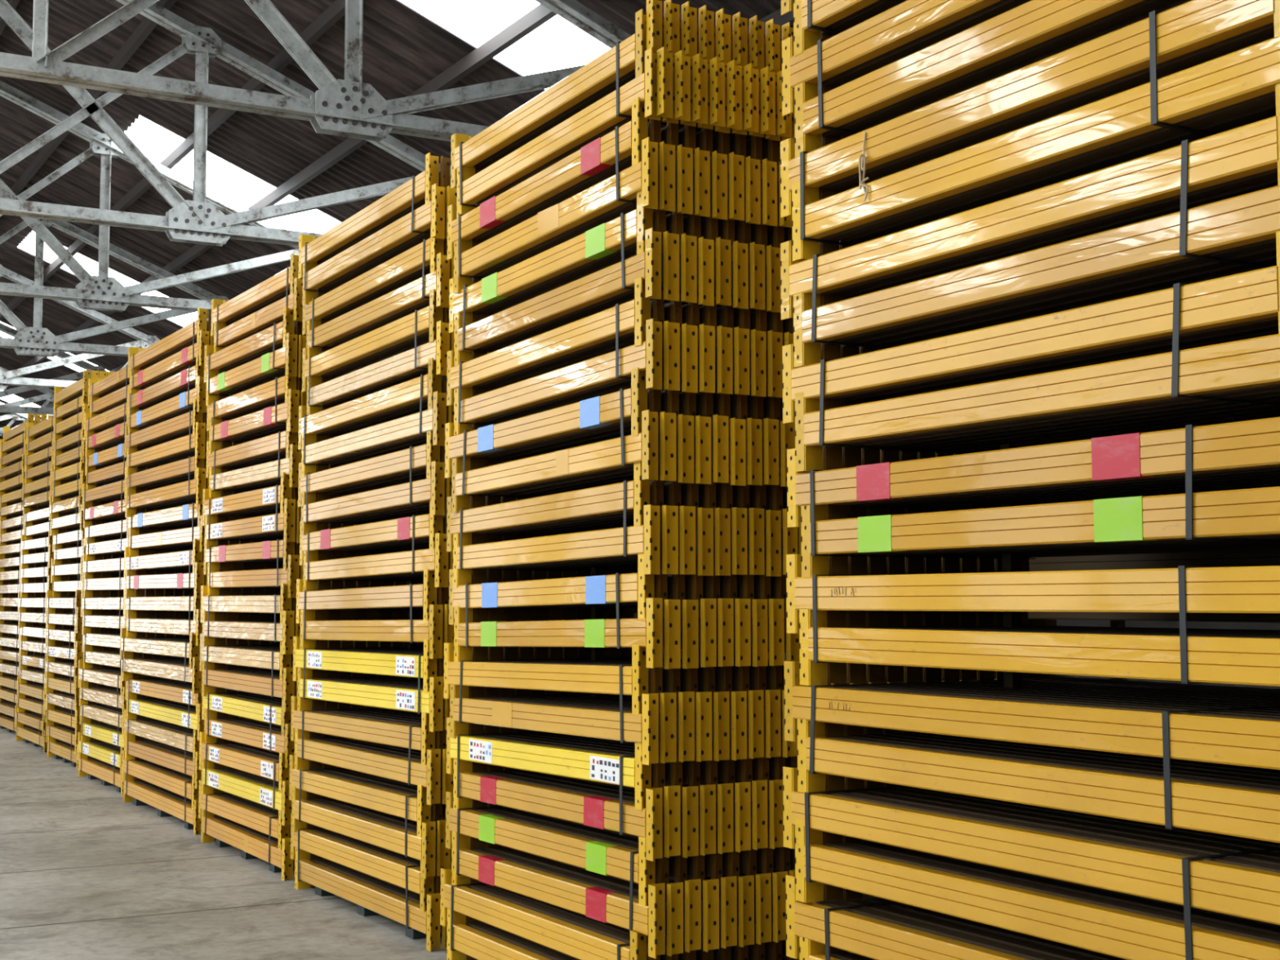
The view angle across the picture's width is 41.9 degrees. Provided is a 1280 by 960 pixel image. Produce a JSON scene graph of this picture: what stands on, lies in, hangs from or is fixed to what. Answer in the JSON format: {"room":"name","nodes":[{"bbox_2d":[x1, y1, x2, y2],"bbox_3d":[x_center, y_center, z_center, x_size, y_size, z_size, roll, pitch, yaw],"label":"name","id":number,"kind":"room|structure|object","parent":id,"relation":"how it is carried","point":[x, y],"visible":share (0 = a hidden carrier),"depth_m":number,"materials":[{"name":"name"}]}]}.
{"room":"warehouse","nodes":[
{"label":"warehouse","id":0,"kind":"room"},
{"bbox_2d":[0,0,793,439],"bbox_3d":[-11.361,-3.847,20.325,19.380,3.919,58.000,2,-5,-30],"label":"ceiling","id":1,"kind":"structure","parent":0,"point":[250,155],"depth_m":18.26,"materials":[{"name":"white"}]},
{"bbox_2d":[0,401,40,435],"bbox_3d":[-20.153,-0.168,35.579,18.980,8.624,0.200,2,-5,-30],"label":"roof truss","id":2,"kind":"object","parent":1,"relation":"attached to","point":[15,416],"depth_m":38.83,"materials":[{"name":"grey metal"}]},
{"bbox_2d":[0,366,53,433],"bbox_3d":[-18.078,-0.430,31.936,18.980,8.624,0.200,2,-5,-30],"label":"roof truss","id":3,"kind":"object","parent":1,"relation":"attached to","point":[49,393],"depth_m":35.10,"materials":[{"name":"grey metal"}]},
{"bbox_2d":[0,322,107,414],"bbox_3d":[-16.004,-0.691,28.293,18.980,8.624,0.200,2,-5,-30],"label":"roof truss","id":4,"kind":"object","parent":1,"relation":"attached to","point":[4,328],"depth_m":31.02,"materials":[{"name":"grey metal"}]},
{"bbox_2d":[0,263,159,390],"bbox_3d":[-13.929,-0.952,24.651,18.980,8.624,0.200,2,-5,-30],"label":"roof truss","id":5,"kind":"object","parent":1,"relation":"attached to","point":[6,378],"depth_m":27.23,"materials":[{"name":"grey metal"}]},
{"bbox_2d":[0,195,229,357],"bbox_3d":[-11.855,-1.213,21.008,18.980,8.624,0.200,2,-5,-30],"label":"roof truss","id":6,"kind":"object","parent":1,"relation":"attached to","point":[36,340],"depth_m":23.30,"materials":[{"name":"grey metal"}]},
{"bbox_2d":[0,80,298,312],"bbox_3d":[-9.780,-1.474,17.366,18.980,8.624,0.200,2,-5,-30],"label":"roof truss","id":7,"kind":"object","parent":1,"relation":"attached to","point":[104,292],"depth_m":19.44,"materials":[{"name":"grey metal"}]},
{"bbox_2d":[0,0,450,246],"bbox_3d":[-7.705,-1.735,13.723,18.980,8.624,0.200,2,-5,-30],"label":"roof truss","id":8,"kind":"object","parent":1,"relation":"attached to","point":[197,221],"depth_m":15.77,"materials":[{"name":"grey metal"}]},
{"bbox_2d":[0,0,631,142],"bbox_3d":[-5.631,-1.996,10.081,18.980,8.624,0.200,2,-5,-30],"label":"roof truss","id":9,"kind":"object","parent":1,"relation":"attached to","point":[349,107],"depth_m":11.99,"materials":[{"name":"grey metal"}]},
{"bbox_2d":[0,0,793,436],"bbox_3d":[-11.361,-3.762,20.319,18.350,3.586,58.000,2,-5,-30],"label":"roof","id":10,"kind":"structure","parent":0,"point":[540,15],"depth_m":17.56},
{"bbox_2d":[0,728,799,959],"bbox_3d":[-11.361,3.126,19.826,19.400,0.200,58.000,2,-5,-30],"label":"floor","id":11,"kind":"structure","parent":0,"point":[86,873],"depth_m":9.20,"materials":[{"name":"concrete"}]},
{"bbox_2d":[0,413,53,732],"bbox_3d":[-7.330,1.188,20.703,0.950,3.826,1.939,2,-5,-30],"label":"beams","id":12,"kind":"structure","parent":11,"relation":"on","point":[13,446],"depth_m":20.58,"materials":[{"name":"yellow paint"}]},
{"bbox_2d":[14,416,53,752],"bbox_3d":[-6.294,1.124,18.704,0.955,3.670,1.843,2,-5,-30],"label":"beams","id":13,"kind":"structure","parent":11,"relation":"on","point":[37,553],"depth_m":18.65,"materials":[{"name":"yellow paint"}]},
{"bbox_2d":[44,369,114,769],"bbox_3d":[-5.325,0.912,16.847,0.960,3.828,1.639,2,-5,-30],"label":"beams","id":14,"kind":"structure","parent":11,"relation":"on","point":[64,625],"depth_m":16.67,"materials":[{"name":"yellow paint"}]},
{"bbox_2d":[77,364,129,795],"bbox_3d":[-4.285,0.846,14.822,0.944,3.669,1.886,2,-5,-30],"label":"beams","id":15,"kind":"structure","parent":11,"relation":"on","point":[102,701],"depth_m":14.77,"materials":[{"name":"yellow paint"}]},
{"bbox_2d":[120,306,213,835],"bbox_3d":[-3.210,0.697,12.736,0.966,3.669,2.292,2,-5,-30],"label":"beams","id":16,"kind":"structure","parent":11,"relation":"on","point":[166,436],"depth_m":12.49,"materials":[{"name":"yellow paint"}]},
{"bbox_2d":[198,253,306,880],"bbox_3d":[-2.101,0.551,10.720,0.951,3.669,1.894,2,-5,-30],"label":"beams","id":17,"kind":"structure","parent":11,"relation":"on","point":[251,514],"depth_m":10.44,"materials":[{"name":"yellow paint"}]},
{"bbox_2d":[288,152,457,951],"bbox_3d":[-1.066,0.378,8.857,0.958,3.741,2.064,2,-5,-30],"label":"beams","id":18,"kind":"structure","parent":11,"relation":"on","point":[369,781],"depth_m":8.54,"materials":[{"name":"yellow paint"}]},
{"bbox_2d":[440,0,801,959],"bbox_3d":[-0.016,0.198,7.026,0.953,3.848,1.921,2,-5,-30],"label":"beams","id":19,"kind":"structure","parent":11,"relation":"on","point":[615,375],"depth_m":6.37,"materials":[{"name":"yellow paint"}]},
{"bbox_2d":[632,571,768,660],"bbox_3d":[0.027,0.556,9.787,0.558,3.616,2.149,2,-5,-30],"label":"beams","id":20,"kind":"structure","parent":11,"relation":"on","point":[636,609],"depth_m":9.34,"materials":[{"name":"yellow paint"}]},
{"bbox_2d":[662,398,795,870],"bbox_3d":[0.869,0.414,7.799,0.560,3.615,2.147,2,-5,-30],"label":"beams","id":21,"kind":"structure","parent":11,"relation":"on","point":[791,868],"depth_m":8.46,"materials":[{"name":"yellow metal"}]},
{"bbox_2d":[779,0,1279,959],"bbox_3d":[1.361,-0.107,4.692,0.934,4.099,2.079,2,-5,-30],"label":"beams","id":22,"kind":"structure","parent":11,"relation":"on","point":[1046,323],"depth_m":4.50,"materials":[{"name":"yellow paint"}]},
{"bbox_2d":[858,132,869,200],"bbox_3d":[0.665,-0.939,5.012,0.033,0.211,0.038,2,-5,-30],"label":"twine","id":23,"kind":"object","parent":22,"relation":"attached to","point":[863,160],"visible":1,"depth_m":5.01,"materials":[{"name":"beige"}]},
{"bbox_2d":[1022,548,1279,694],"bbox_3d":[1.932,0.279,5.934,0.558,3.613,2.150,2,-5,-30],"label":"beams","id":24,"kind":"structure","parent":11,"relation":"on","point":[1258,557],"depth_m":5.81,"materials":[{"name":"yellow paint"}]},
{"bbox_2d":[784,619,1279,688],"bbox_3d":[-3.014,0.807,24.746,0.200,5.128,58.000,2,-5,-30],"label":"wall","id":25,"kind":"structure","parent":0,"point":[1138,624],"depth_m":12.29,"materials":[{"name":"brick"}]}
]}

